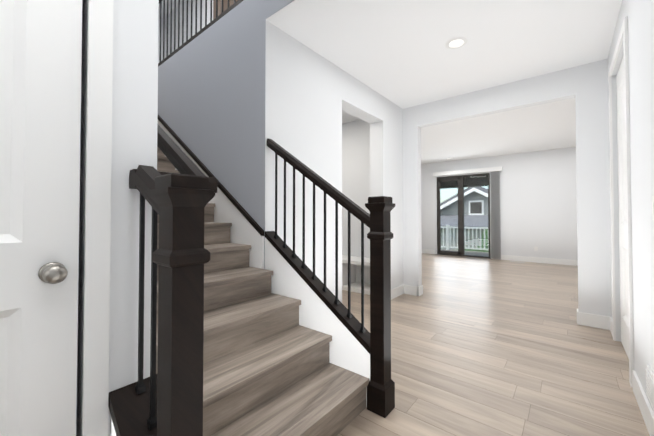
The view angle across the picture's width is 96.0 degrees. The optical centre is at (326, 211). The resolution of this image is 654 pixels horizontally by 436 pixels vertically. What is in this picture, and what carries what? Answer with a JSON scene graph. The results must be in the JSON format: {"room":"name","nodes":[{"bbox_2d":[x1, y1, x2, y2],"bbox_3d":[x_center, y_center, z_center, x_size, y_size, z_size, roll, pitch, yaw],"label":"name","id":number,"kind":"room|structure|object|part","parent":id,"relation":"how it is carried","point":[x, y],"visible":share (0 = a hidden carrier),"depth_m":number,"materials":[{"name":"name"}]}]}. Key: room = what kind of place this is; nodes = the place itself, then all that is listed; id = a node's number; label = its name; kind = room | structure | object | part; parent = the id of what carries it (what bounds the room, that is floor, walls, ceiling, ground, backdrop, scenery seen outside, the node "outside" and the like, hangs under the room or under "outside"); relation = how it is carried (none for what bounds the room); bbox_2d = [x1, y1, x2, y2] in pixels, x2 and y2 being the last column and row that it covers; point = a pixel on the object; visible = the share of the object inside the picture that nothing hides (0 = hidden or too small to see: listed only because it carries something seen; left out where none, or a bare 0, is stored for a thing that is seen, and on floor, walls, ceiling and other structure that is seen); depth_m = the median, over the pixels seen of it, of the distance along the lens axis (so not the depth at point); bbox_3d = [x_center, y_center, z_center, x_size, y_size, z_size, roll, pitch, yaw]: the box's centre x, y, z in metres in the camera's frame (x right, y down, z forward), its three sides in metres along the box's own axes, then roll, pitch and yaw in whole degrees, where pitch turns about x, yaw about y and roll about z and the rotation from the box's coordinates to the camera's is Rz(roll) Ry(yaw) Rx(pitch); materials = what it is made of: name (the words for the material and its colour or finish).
{"room":"entrance hall","nodes":[
{"label":"entrance hall","id":0,"kind":"room"},
{"bbox_2d":[76,0,158,435],"bbox_3d":[-2.353,-0.228,0.130,1.425,2.740,3.680,-1,-1,39],"label":"wall","id":1,"kind":"structure","parent":0,"point":[135,88],"depth_m":1.03,"materials":[{"name":"white paint"}]},
{"bbox_2d":[38,0,113,435],"bbox_3d":[-1.019,-0.106,0.604,0.065,2.510,0.962,-1,-1,39],"label":"door","id":2,"kind":"structure","parent":1,"relation":"in","point":[97,232],"depth_m":0.95,"materials":[{"name":"white wood"}]},
{"bbox_2d":[0,0,81,435],"bbox_3d":[-1.059,-0.072,0.636,0.038,2.421,0.810,-1,-1,39],"label":"door leaf","id":3,"kind":"structure","parent":2,"relation":"attached to","point":[40,78],"depth_m":0.86,"materials":[{"name":"white wood"}]},
{"bbox_3d":[-0.802,0.184,0.866,0.065,0.062,0.062,-1,-1,39],"label":"knob","id":4,"kind":"part","parent":2,"relation":"part of","materials":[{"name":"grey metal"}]},
{"bbox_3d":[-1.028,-0.106,0.611,0.016,2.510,0.962,-1,-1,39],"label":"casing","id":5,"kind":"part","parent":2,"relation":"part of","materials":[{"name":"white wood"}]},
{"bbox_2d":[158,17,162,62],"bbox_3d":[-3.700,-1.546,6.686,0.120,5.600,12.340,-1,-1,39],"label":"wall","id":6,"kind":"structure","parent":0,"point":[159,17],"depth_m":6.58,"materials":[{"name":"white paint"}]},
{"bbox_2d":[159,0,181,17],"bbox_3d":[-1.256,-4.505,0.935,11.000,0.120,6.200,-1,-1,39],"label":"ceiling","id":7,"kind":"structure","parent":0,"point":[169,5],"depth_m":6.26,"materials":[{"name":"white paint"}]},
{"bbox_2d":[164,0,212,58],"bbox_3d":[0.614,-3.126,3.206,11.000,2.560,0.120,-1,-1,39],"label":"wall","id":8,"kind":"structure","parent":0,"point":[198,18],"depth_m":5.99,"materials":[{"name":"white paint"}]},
{"bbox_2d":[213,0,237,19],"bbox_3d":[-1.741,-2.885,5.029,0.740,2.099,0.024,-1,-1,39],"label":"door","id":9,"kind":"structure","parent":8,"relation":"in","point":[214,9],"depth_m":5.24,"materials":[{"name":"brown"}]},
{"bbox_2d":[215,0,233,17],"bbox_3d":[-1.745,-2.855,5.024,0.600,2.018,0.030,-1,-1,39],"label":"door leaf","id":10,"kind":"structure","parent":9,"relation":"attached to","point":[231,2],"depth_m":5.07,"materials":[{"name":"brown"}]},
{"bbox_2d":[158,0,293,268],"bbox_3d":[-2.258,-0.314,3.884,5.630,3.040,0.116,-1,-1,39],"label":"wall","id":11,"kind":"structure","parent":0,"point":[211,96],"depth_m":2.72,"materials":[{"name":"grey paint"}]},
{"bbox_2d":[158,0,243,66],"bbox_3d":[-2.225,-2.341,3.882,5.528,1.013,0.080,-1,-1,39],"label":"railing","id":12,"kind":"object","parent":11,"relation":"on","point":[225,12],"visible":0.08,"depth_m":3.41,"materials":[{"name":"black wood"}]},
{"bbox_2d":[265,20,402,302],"bbox_3d":[0.238,-0.171,3.437,0.200,2.740,2.578,-1,-1,39],"label":"wall","id":13,"kind":"structure","parent":0,"point":[311,95],"depth_m":2.89,"materials":[{"name":"white paint"}]},
{"bbox_2d":[391,284,404,299],"bbox_3d":[0.943,1.146,4.109,0.014,0.130,0.609,-1,-1,39],"label":"baseboard","id":14,"kind":"structure","parent":13,"relation":"attached to","point":[400,290],"depth_m":4.17,"materials":[{"name":"white"}]},
{"bbox_2d":[266,0,621,163],"bbox_3d":[0.646,-1.695,3.220,11.000,0.300,12.220,-1,-1,39],"label":"ceiling","id":15,"kind":"structure","parent":0,"point":[399,54],"depth_m":2.83,"materials":[{"name":"white paint"}]},
{"bbox_2d":[445,37,467,48],"bbox_3d":[1.194,-1.548,2.719,0.190,0.004,0.190,-1,-1,39],"label":"recessed light","id":16,"kind":"object","parent":15,"relation":"in","point":[465,40],"depth_m":2.72,"materials":[{"name":"white plastic"}]},
{"bbox_3d":[1.194,-1.547,2.719,0.124,0.001,0.124,-1,-1,39],"label":"recessed ceiling light lens in the hall","id":17,"kind":"part","parent":16,"relation":"part of","materials":[{"name":"white plastic"}]},
{"bbox_2d":[342,59,611,316],"bbox_3d":[1.405,-0.158,4.227,4.070,2.740,0.120,-1,-1,39],"label":"wall","id":18,"kind":"structure","parent":0,"point":[585,86],"depth_m":3.37,"materials":[{"name":"white paint"}]},
{"bbox_2d":[337,253,649,435],"bbox_3d":[0.614,1.254,3.130,11.000,0.120,12.320,-1,-1,39],"label":"floor","id":19,"kind":"structure","parent":0,"point":[486,347],"depth_m":2.34,"materials":[{"name":"brown wood"}]},
{"bbox_2d":[108,115,394,435],"bbox_3d":[-2.415,-0.779,3.234,6.214,3.944,1.325,-1,-1,39],"label":"staircase","id":20,"kind":"structure","parent":19,"relation":"on","point":[284,342],"depth_m":1.63,"materials":[{"name":"brown wood"}]},
{"bbox_3d":[-2.084,-1.357,2.379,4.384,2.816,0.299,-1,-1,39],"label":"handrail","id":21,"kind":"part","parent":20,"relation":"part of","materials":[{"name":"brown wood"}]},
{"bbox_3d":[-0.421,0.526,0.845,0.132,1.253,0.132,-1,-1,39],"label":"newel post","id":22,"kind":"part","parent":20,"relation":"part of","materials":[{"name":"brown wood"}]},
{"bbox_3d":[-0.094,-0.242,2.101,0.972,0.713,0.064,-1,-1,39],"label":"handrail","id":23,"kind":"part","parent":20,"relation":"part of","materials":[{"name":"brown wood"}]},
{"bbox_3d":[0.319,0.541,1.751,0.132,1.253,0.132,-1,-1,39],"label":"newel post","id":24,"kind":"part","parent":20,"relation":"part of","materials":[{"name":"brown wood"}]},
{"bbox_2d":[342,255,369,294],"bbox_3d":[0.346,0.985,4.720,1.180,0.468,0.417,-1,-1,39],"label":"bench","id":25,"kind":"object","parent":19,"relation":"on","point":[355,274],"visible":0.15,"depth_m":4.65,"materials":[{"name":"white wood"}]},
{"bbox_2d":[421,147,577,259],"bbox_3d":[4.470,-0.095,7.881,11.000,2.740,0.120,-1,-1,39],"label":"wall","id":26,"kind":"structure","parent":0,"point":[538,199],"depth_m":7.33,"materials":[{"name":"white paint"}]},
{"bbox_2d":[422,249,434,253],"bbox_3d":[2.273,1.240,9.564,2.440,0.130,0.013,-1,-1,39],"label":"baseboard","id":27,"kind":"structure","parent":26,"relation":"attached to","point":[426,251],"depth_m":8.91,"materials":[{"name":"white wood"}]},
{"bbox_2d":[437,173,490,258],"bbox_3d":[3.848,0.134,8.365,1.418,2.298,0.110,-1,-1,39],"label":"door","id":28,"kind":"structure","parent":26,"relation":"in","point":[460,220],"depth_m":8.37,"materials":[{"name":"black glass"}]},
{"bbox_2d":[440,175,487,188],"bbox_3d":[4.254,-1.034,8.819,7.500,0.550,1.025,-1,-1,39],"label":"canopy","id":29,"kind":"object","parent":26,"relation":"attached to","point":[452,183],"depth_m":9.14,"materials":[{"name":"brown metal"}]},
{"bbox_2d":[433,166,502,176],"bbox_3d":[3.873,-1.094,8.227,1.780,0.110,0.124,-1,-1,39],"label":"valance","id":30,"kind":"object","parent":26,"relation":"attached to","point":[469,171],"visible":1,"depth_m":8.14,"materials":[{"name":"white"}]},
{"bbox_2d":[490,171,500,258],"bbox_3d":[4.436,0.098,7.747,0.213,2.290,0.085,-1,-1,39],"label":"vertical blinds","id":31,"kind":"object","parent":26,"relation":"attached to","point":[495,221],"visible":1,"depth_m":7.74,"materials":[{"name":"grey fabric"}]},
{"bbox_2d":[493,255,577,265],"bbox_3d":[6.318,1.183,6.265,4.920,0.130,0.013,-1,-1,39],"label":"baseboard","id":32,"kind":"structure","parent":26,"relation":"attached to","point":[503,257],"depth_m":7.18,"materials":[{"name":"white wood"}]},
{"bbox_2d":[607,0,653,411],"bbox_3d":[1.037,-0.234,-0.203,1.200,2.740,7.450,-1,-1,39],"label":"wall","id":33,"kind":"structure","parent":0,"point":[639,14],"depth_m":1.74,"materials":[{"name":"white paint"}]},
{"bbox_2d":[608,16,633,386],"bbox_3d":[2.363,-0.068,2.359,0.047,2.495,1.012,-1,-1,39],"label":"door frame","id":34,"kind":"structure","parent":33,"relation":"in","point":[623,36],"depth_m":2.00,"materials":[{"name":"wood"}]},
{"bbox_2d":[616,56,628,358],"bbox_3d":[2.396,-0.036,2.332,0.038,2.408,0.860,-1,-1,39],"label":"door leaf","id":35,"kind":"structure","parent":34,"relation":"attached to","point":[622,210],"depth_m":2.55,"materials":[{"name":"white wood"}]},
{"bbox_2d":[632,370,653,435],"bbox_3d":[0.110,1.068,-0.401,0.014,0.130,6.005,-1,-1,39],"label":"baseboard","id":36,"kind":"structure","parent":33,"relation":"attached to","point":[646,410],"depth_m":1.65,"materials":[{"name":"white"}]},
{"bbox_2d":[646,365,653,409],"bbox_3d":[1.637,0.913,1.476,0.015,0.165,0.300,-1,-1,39],"label":"air vent","id":37,"kind":"object","parent":33,"relation":"in","point":[650,384],"visible":1,"depth_m":1.51,"materials":[{"name":"white plastic"}]},
{"label":"outside","id":38,"kind":"structure","parent":0,"visible":0},
{"bbox_2d":[441,249,488,255],"bbox_3d":[4.681,1.450,9.300,7.500,0.100,2.375,-1,-1,39],"label":"floor","id":39,"kind":"structure","parent":38,"point":[472,253],"depth_m":10.03,"materials":[{"name":"beige"}]},
{"bbox_2d":[441,225,488,249],"bbox_3d":[5.336,0.953,10.112,7.500,0.919,0.100,-1,-1,39],"label":"deck railing","id":40,"kind":"object","parent":39,"relation":"on","point":[447,227],"depth_m":10.45,"materials":[{"name":"white wood"}]},
{"bbox_3d":[21.720,4.698,26.577,80.000,0.200,50.775,-1,-1,39],"label":"ground","id":41,"kind":"structure","parent":38,"visible":0},
{"bbox_2d":[441,229,482,249],"bbox_3d":[7.947,2.699,16.211,7.600,3.440,2.298,-1,-1,39],"label":"wall","id":42,"kind":"structure","parent":41,"relation":"on","point":[474,237],"depth_m":15.31,"materials":[{"name":"grey"}]},
{"bbox_2d":[440,215,487,229],"bbox_3d":[7.852,0.583,16.131,8.600,0.770,2.598,-1,-1,39],"label":"porch roof","id":43,"kind":"structure","parent":42,"relation":"on","point":[469,224],"depth_m":16.11,"materials":[{"name":"grey"}]},
{"bbox_2d":[465,229,488,251],"bbox_3d":[7.024,2.296,11.435,4.022,4.082,3.790,-1,-1,39],"label":"shrubbery","id":44,"kind":"object","parent":41,"relation":"on","point":[486,241],"depth_m":11.85,"materials":[{"name":"green plant"}]},
{"bbox_3d":[11.203,2.713,20.203,8.000,3.550,8.000,-1,-1,39],"label":"house","id":45,"kind":"object","parent":41,"relation":"on","visible":0},
{"bbox_2d":[440,187,487,205],"bbox_3d":[11.203,-0.168,20.253,8.900,2.648,8.800,-1,-1,39],"label":"roof","id":46,"kind":"structure","parent":45,"relation":"on","point":[466,190],"depth_m":17.18,"materials":[{"name":"grey"}]},
{"bbox_2d":[440,188,487,214],"bbox_3d":[8.529,1.544,16.944,8.900,5.775,0.459,-1,-1,39],"label":"trim","id":47,"kind":"structure","parent":45,"relation":"attached to","point":[465,194],"depth_m":17.02,"materials":[{"name":"white"}]},
{"bbox_2d":[470,202,481,212],"bbox_3d":[8.655,-0.191,17.097,0.600,0.650,0.009,-1,-1,39],"label":"window","id":48,"kind":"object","parent":47,"relation":"attached to","point":[478,207],"depth_m":17.08,"materials":[{"name":"grey glass"}]},
{"bbox_2d":[440,191,487,214],"bbox_3d":[11.203,-0.162,20.253,8.000,2.200,7.999,-1,-1,39],"label":"gable","id":49,"kind":"object","parent":45,"relation":"on","point":[455,207],"depth_m":17.48,"materials":[{"name":"grey"}]}
]}

